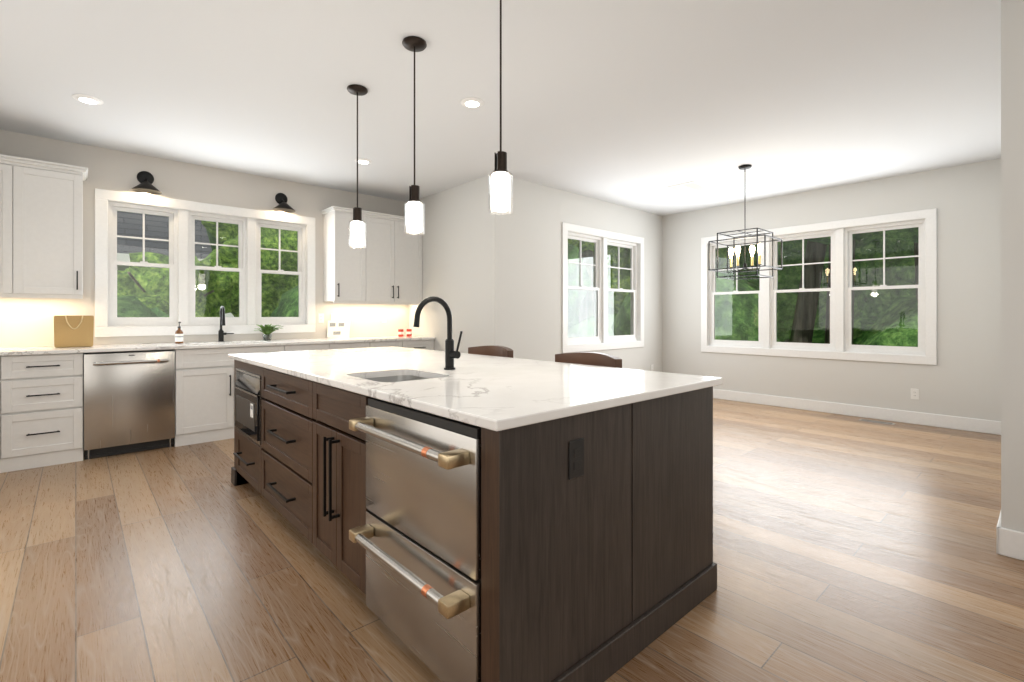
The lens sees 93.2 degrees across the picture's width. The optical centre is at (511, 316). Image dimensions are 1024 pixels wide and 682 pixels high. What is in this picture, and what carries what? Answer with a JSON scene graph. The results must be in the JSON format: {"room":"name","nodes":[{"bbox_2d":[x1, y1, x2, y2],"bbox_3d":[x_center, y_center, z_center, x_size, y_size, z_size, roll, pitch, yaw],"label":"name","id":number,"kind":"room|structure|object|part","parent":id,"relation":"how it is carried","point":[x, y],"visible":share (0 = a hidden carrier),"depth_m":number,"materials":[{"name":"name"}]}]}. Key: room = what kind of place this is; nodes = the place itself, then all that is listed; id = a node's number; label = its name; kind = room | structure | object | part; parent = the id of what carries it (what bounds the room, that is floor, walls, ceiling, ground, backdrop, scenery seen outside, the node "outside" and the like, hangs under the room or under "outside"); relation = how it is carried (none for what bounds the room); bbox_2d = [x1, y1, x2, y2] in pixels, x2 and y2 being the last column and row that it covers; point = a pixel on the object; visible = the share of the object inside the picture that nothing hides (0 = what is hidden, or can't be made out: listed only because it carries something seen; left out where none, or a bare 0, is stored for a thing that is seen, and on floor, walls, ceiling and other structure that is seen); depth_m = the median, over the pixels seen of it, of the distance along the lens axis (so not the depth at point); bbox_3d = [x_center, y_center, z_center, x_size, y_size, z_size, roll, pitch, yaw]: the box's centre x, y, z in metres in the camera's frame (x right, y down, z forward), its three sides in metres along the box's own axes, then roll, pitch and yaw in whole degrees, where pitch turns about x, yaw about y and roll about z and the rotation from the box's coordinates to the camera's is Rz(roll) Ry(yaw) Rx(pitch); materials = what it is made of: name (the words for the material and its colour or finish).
{"room":"kitchen","nodes":[
{"label":"kitchen","id":0,"kind":"room"},
{"bbox_2d":[0,130,408,445],"bbox_3d":[-3.165,-0.195,5.204,4.865,2.753,0.150,0,0,-42],"label":"wall","id":1,"kind":"structure","parent":0,"point":[26,322],"depth_m":4.86,"materials":[{"name":"grey paint"}]},
{"bbox_2d":[0,154,87,298],"bbox_3d":[-4.221,-0.714,3.887,1.226,1.127,0.386,0,0,-42],"label":"upper cabinet","id":2,"kind":"object","parent":1,"relation":"attached to","point":[41,228],"visible":1,"depth_m":3.99,"materials":[{"name":"white paint"}]},
{"bbox_2d":[131,171,161,194],"bbox_3d":[-3.511,-1.308,4.651,0.240,0.217,0.240,0,0,-42],"label":"sconce","id":3,"kind":"object","parent":1,"relation":"attached to","point":[145,179],"visible":1,"depth_m":4.69,"materials":[{"name":"black metal"}]},
{"bbox_2d":[95,188,314,336],"bbox_3d":[-3.154,-0.494,5.192,2.005,1.372,0.154,0,0,-42],"label":"window","id":4,"kind":"structure","parent":1,"relation":"in","point":[183,215],"depth_m":5.01,"materials":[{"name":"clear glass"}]},
{"bbox_2d":[272,193,295,212],"bbox_3d":[-2.583,-1.308,5.487,0.240,0.217,0.240,0,0,-42],"label":"sconce","id":5,"kind":"object","parent":1,"relation":"attached to","point":[281,199],"visible":0.98,"depth_m":5.53,"materials":[{"name":"black metal"}]},
{"bbox_2d":[318,314,323,322],"bbox_3d":[-2.313,0.025,5.865,0.070,0.115,0.007,0,0,-42],"label":"outlet","id":6,"kind":"object","parent":1,"relation":"attached to","point":[320,318],"visible":1,"depth_m":5.86,"materials":[{"name":"white plastic"}]},
{"bbox_2d":[331,314,346,319],"bbox_3d":[-2.149,0.010,6.011,0.190,0.063,0.010,0,0,-42],"label":"light switch","id":7,"kind":"object","parent":1,"relation":"attached to","point":[338,316],"visible":0.79,"depth_m":6.01,"materials":[{"name":"white plastic"}]},
{"bbox_2d":[321,206,421,304],"bbox_3d":[-1.740,-0.714,6.123,1.211,1.127,0.386,0,0,-42],"label":"upper cabinet","id":8,"kind":"object","parent":1,"relation":"attached to","point":[384,266],"visible":0.88,"depth_m":5.95,"materials":[{"name":"white paint"}]},
{"bbox_2d":[409,176,504,353],"bbox_3d":[-0.748,-0.195,6.043,0.150,2.753,1.840,0,0,-42],"label":"wall","id":9,"kind":"structure","parent":0,"point":[463,257],"depth_m":5.72,"materials":[{"name":"white paint"}]},
{"bbox_2d":[0,0,1000,215],"bbox_3d":[1.007,-1.631,3.135,8.293,0.120,8.810,0,0,-42],"label":"ceiling","id":10,"kind":"structure","parent":0,"point":[640,105],"depth_m":3.35,"materials":[{"name":"white paint"}]},
{"bbox_2d":[72,94,103,104],"bbox_3d":[-3.070,-1.564,3.506,0.174,0.012,0.174,0,0,-42],"label":"recessed light","id":11,"kind":"object","parent":10,"relation":"in","point":[87,99],"visible":1,"depth_m":3.48,"materials":[{"name":"white metal"}]},
{"bbox_2d":[347,84,367,247],"bbox_3d":[-1.068,-1.023,3.344,0.140,1.094,0.140,0,0,-42],"label":"pendant light","id":12,"kind":"object","parent":10,"relation":"hanging from","point":[357,230],"visible":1,"depth_m":3.32,"materials":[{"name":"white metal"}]},
{"bbox_2d":[355,158,371,163],"bbox_3d":[-1.504,-1.564,4.904,0.174,0.012,0.174,0,0,-42],"label":"recessed light","id":13,"kind":"object","parent":10,"relation":"in","point":[363,161],"visible":0.96,"depth_m":4.88,"materials":[{"name":"white metal"}]},
{"bbox_2d":[402,36,426,234],"bbox_3d":[-0.560,-1.023,2.780,0.140,1.094,0.140,0,0,-42],"label":"pendant light","id":14,"kind":"object","parent":10,"relation":"hanging from","point":[414,213],"visible":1,"depth_m":2.76,"materials":[{"name":"dark bronze"},{"name":"frosted white glass"}]},
{"bbox_2d":[460,97,483,107],"bbox_3d":[-0.293,-1.564,3.559,0.174,0.012,0.174,0,0,-42],"label":"recessed light","id":15,"kind":"object","parent":10,"relation":"in","point":[470,102],"visible":1,"depth_m":3.54,"materials":[{"name":"white metal"}]},
{"bbox_2d":[488,0,512,213],"bbox_3d":[-0.052,-1.023,2.216,0.140,1.094,0.140,0,0,-42],"label":"pendant light","id":16,"kind":"object","parent":10,"relation":"hanging from","point":[500,187],"visible":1,"depth_m":2.19,"materials":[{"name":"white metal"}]},
{"bbox_2d":[708,164,781,279],"bbox_3d":[2.439,-0.987,5.067,0.450,1.164,0.570,0,0,-42],"label":"chandelier","id":17,"kind":"object","parent":10,"relation":"hanging from","point":[733,250],"visible":1,"depth_m":5.05,"materials":[{"name":"black metal"}]},
{"bbox_2d":[0,398,1023,681],"bbox_3d":[1.007,1.242,3.135,8.293,0.120,8.810,0,0,-42],"label":"floor","id":18,"kind":"structure","parent":0,"point":[848,548],"depth_m":2.21,"materials":[{"name":"brown wood"}]},
{"bbox_2d":[0,356,3,472],"bbox_3d":[-4.325,0.740,3.631,0.727,0.885,0.628,0,0,-42],"label":"base cabinet","id":19,"kind":"object","parent":18,"relation":"on","point":[1,357],"depth_m":3.65,"materials":[{"name":"white paint"}]},
{"bbox_2d":[4,352,83,471],"bbox_3d":[-3.905,0.740,4.010,0.523,0.885,0.628,0,0,-42],"label":"base cabinet","id":20,"kind":"object","parent":18,"relation":"on","point":[41,406],"depth_m":3.80,"materials":[{"name":"white paint"}]},
{"bbox_2d":[0,336,434,355],"bbox_3d":[-2.892,0.282,4.902,4.559,0.030,0.661,0,0,-42],"label":"countertop","id":21,"kind":"structure","parent":20,"relation":"on","point":[53,351],"depth_m":4.57,"materials":[{"name":"white stone"}]},
{"bbox_2d":[54,316,93,347],"bbox_3d":[-3.792,0.130,4.193,0.257,0.273,0.113,0,0,-42],"label":"bag","id":22,"kind":"object","parent":21,"relation":"on","point":[73,331],"visible":1,"depth_m":4.15,"materials":[{"name":"beige paper"}]},
{"bbox_2d":[175,322,182,343],"bbox_3d":[-3.259,0.160,4.742,0.068,0.212,0.080,0,0,-42],"label":"soap bottle","id":23,"kind":"object","parent":21,"relation":"on","point":[179,336],"visible":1,"depth_m":4.72,"materials":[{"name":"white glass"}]},
{"bbox_2d":[218,306,233,341],"bbox_3d":[-2.977,0.079,5.060,0.144,0.374,0.158,0,0,-42],"label":"kitchen faucet","id":24,"kind":"object","parent":21,"relation":"on","point":[221,333],"visible":1,"depth_m":5.05,"materials":[{"name":"black metal"}]},
{"bbox_2d":[244,340,259,343],"bbox_3d":[-2.912,0.406,4.921,0.788,0.243,0.468,0,0,-42],"label":"sink","id":25,"kind":"object","parent":21,"relation":"in","point":[248,341],"depth_m":5.26,"materials":[{"name":"white ceramic"}]},
{"bbox_2d":[254,324,282,340],"bbox_3d":[-2.649,0.175,5.282,0.294,0.181,0.304,0,0,-42],"label":"potted plant","id":26,"kind":"object","parent":21,"relation":"on","point":[267,330],"visible":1,"depth_m":5.25,"materials":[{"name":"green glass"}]},
{"bbox_2d":[327,320,349,337],"bbox_3d":[-2.131,0.159,5.966,0.280,0.214,0.071,0,0,-42],"label":"stand","id":27,"kind":"object","parent":21,"relation":"on","point":[338,328],"visible":0.98,"depth_m":5.97,"materials":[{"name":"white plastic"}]},
{"bbox_2d":[398,329,403,336],"bbox_3d":[-1.462,0.217,6.369,0.070,0.098,0.070,0,0,-42],"label":"can","id":28,"kind":"object","parent":21,"relation":"on","point":[400,332],"visible":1,"depth_m":6.34,"materials":[{"name":"metal"}]},
{"bbox_2d":[407,329,411,335],"bbox_3d":[-1.371,0.217,6.451,0.070,0.098,0.070,0,0,-42],"label":"can","id":29,"kind":"object","parent":21,"relation":"on","point":[409,332],"visible":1,"depth_m":6.42,"materials":[{"name":"metal"}]},
{"bbox_2d":[164,344,291,446],"bbox_3d":[-2.880,0.740,4.933,0.991,0.885,0.628,0,0,-42],"label":"base cabinet","id":30,"kind":"object","parent":18,"relation":"on","point":[204,377],"depth_m":4.53,"materials":[{"name":"white paint"}]},
{"bbox_2d":[84,350,174,459],"bbox_3d":[-3.445,0.745,4.355,0.615,0.874,0.675,0,0,-42],"label":"dishwasher","id":31,"kind":"object","parent":30,"relation":"in","point":[129,401],"visible":1,"depth_m":4.14,"materials":[{"name":"silver metal"}]},
{"bbox_2d":[292,344,335,350],"bbox_3d":[-2.383,0.740,5.381,0.579,0.885,0.628,0,0,-42],"label":"base cabinet","id":32,"kind":"object","parent":18,"relation":"on","point":[295,347],"depth_m":5.18,"materials":[{"name":"white paint"}]},
{"bbox_2d":[336,344,375,348],"bbox_3d":[-2.036,0.740,5.694,0.591,0.885,0.628,0,0,-42],"label":"base cabinet","id":33,"kind":"object","parent":18,"relation":"on","point":[338,346],"depth_m":5.49,"materials":[{"name":"white paint"}]},
{"bbox_2d":[376,340,407,347],"bbox_3d":[-1.702,0.740,5.994,0.541,0.885,0.628,0,0,-42],"label":"base cabinet","id":34,"kind":"object","parent":18,"relation":"on","point":[379,343],"depth_m":5.80,"materials":[{"name":"white paint"}]},
{"bbox_2d":[408,340,433,349],"bbox_3d":[-1.398,0.740,6.268,0.511,0.885,0.628,0,0,-42],"label":"base cabinet","id":35,"kind":"object","parent":18,"relation":"on","point":[417,344],"depth_m":6.08,"materials":[{"name":"white paint"}]},
{"bbox_2d":[230,358,716,681],"bbox_3d":[-0.580,0.741,2.741,1.318,0.884,2.926,0,0,-42],"label":"kitchen island","id":36,"kind":"object","parent":18,"relation":"on","point":[603,568],"depth_m":1.61,"materials":[{"name":"brown wood"}]},
{"bbox_3d":[-1.508,0.571,3.340,0.605,0.418,0.590,0,0,-42],"label":"island microwave drawer","id":37,"kind":"part","parent":36,"relation":"part of","materials":[{"name":"metal"}]},
{"bbox_3d":[-0.139,0.748,1.769,0.673,0.868,0.688,0,0,-42],"label":"island dishwasher drawers","id":38,"kind":"part","parent":36,"relation":"part of","materials":[{"name":"silver metal"}]},
{"bbox_2d":[228,346,722,433],"bbox_3d":[-0.549,0.289,2.768,1.288,0.044,2.951,0,0,-42],"label":"island countertop","id":39,"kind":"structure","parent":36,"relation":"on","point":[502,393],"depth_m":1.98,"materials":[{"name":"white stone"}]},
{"bbox_2d":[413,296,461,369],"bbox_3d":[-0.365,0.085,2.360,0.263,0.363,0.092,0,0,-42],"label":"island faucet","id":40,"kind":"object","parent":39,"relation":"on","point":[451,354],"visible":1,"depth_m":2.41,"materials":[{"name":"black metal"}]},
{"bbox_2d":[569,438,583,479],"bbox_3d":[0.199,0.437,1.485,0.070,0.115,0.007,0,0,-42],"label":"outlet","id":41,"kind":"object","parent":36,"relation":"attached to","point":[576,458],"visible":1,"depth_m":1.48,"materials":[{"name":"black plastic"}]},
{"bbox_2d":[468,345,512,357],"bbox_3d":[-0.287,0.702,3.463,0.495,0.964,0.503,0,0,-42],"label":"stool","id":42,"kind":"object","parent":18,"relation":"on","point":[495,350],"visible":0.06,"depth_m":3.61,"materials":[{"name":"brown wood"}]},
{"bbox_2d":[555,352,621,367],"bbox_3d":[0.321,0.702,2.788,0.495,0.964,0.503,0,0,-42],"label":"stool","id":43,"kind":"object","parent":18,"relation":"on","point":[596,359],"visible":0.1,"depth_m":2.92,"materials":[{"name":"brown wood"}]},
{"bbox_2d":[858,419,895,424],"bbox_3d":[4.069,1.179,5.403,0.110,0.005,0.320,0,0,-42],"label":"floor vent","id":44,"kind":"object","parent":18,"relation":"in","point":[881,422],"visible":1,"depth_m":5.41,"materials":[{"name":"metal"}]},
{"bbox_2d":[505,178,661,371],"bbox_3d":[1.147,-0.195,6.613,3.428,2.753,0.150,0,0,-42],"label":"wall","id":45,"kind":"structure","parent":0,"point":[537,217],"depth_m":5.90,"materials":[{"name":"white paint"}]},
{"bbox_2d":[562,222,643,352],"bbox_3d":[1.254,-0.356,6.686,1.806,1.629,0.154,0,0,-42],"label":"window","id":46,"kind":"structure","parent":45,"relation":"in","point":[601,240],"depth_m":6.64,"materials":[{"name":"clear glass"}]},
{"bbox_2d":[662,159,1000,420],"bbox_3d":[3.774,-0.195,6.146,0.150,2.753,4.060,0,0,-42],"label":"wall","id":47,"kind":"structure","parent":0,"point":[962,378],"depth_m":5.47,"materials":[{"name":"white paint"}]},
{"bbox_2d":[701,208,936,364],"bbox_3d":[3.710,-0.315,6.191,0.154,1.676,2.622,0,0,-42],"label":"window","id":48,"kind":"structure","parent":47,"relation":"in","point":[840,233],"depth_m":5.86,"materials":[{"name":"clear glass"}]},
{"bbox_2d":[713,389,1000,434],"bbox_3d":[3.661,1.115,6.144,0.020,0.135,3.909,0,0,-42],"label":"baseboard","id":49,"kind":"structure","parent":47,"relation":"attached to","point":[928,419],"depth_m":5.60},
{"bbox_2d":[911,389,918,399],"bbox_3d":[4.420,0.854,5.311,0.007,0.115,0.070,0,0,-42],"label":"outlet","id":50,"kind":"object","parent":47,"relation":"attached to","point":[914,393],"visible":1,"depth_m":5.31,"materials":[{"name":"white plastic"}]},
{"bbox_2d":[1001,0,1023,531],"bbox_3d":[3.400,-0.195,1.421,0.125,2.753,2.760,0,0,-42],"label":"wall","id":51,"kind":"structure","parent":0,"point":[1012,264],"depth_m":2.38,"materials":[{"name":"white paint"}]},
{"bbox_2d":[997,511,1000,524],"bbox_3d":[3.676,1.115,3.540,3.402,0.135,0.015,0,0,-42],"label":"baseboard","id":52,"kind":"structure","parent":51,"relation":"attached to","point":[999,520],"depth_m":2.48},
{"bbox_2d":[996,525,1023,560],"bbox_3d":[3.345,1.115,1.393,0.047,0.135,2.730,0,0,-42],"label":"baseboard","id":53,"kind":"structure","parent":51,"relation":"attached to","point":[1009,542],"depth_m":2.37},
{"label":"outside","id":54,"kind":"structure","parent":0,"visible":0},
{"bbox_2d":[117,211,918,346],"bbox_3d":[-6.326,-5.872,14.491,90.000,16.792,90.000,0,0,-42],"label":"scenery","id":55,"kind":"structure","parent":54,"point":[135,275],"depth_m":9.14,"materials":[{"name":"green plant"}]}
]}

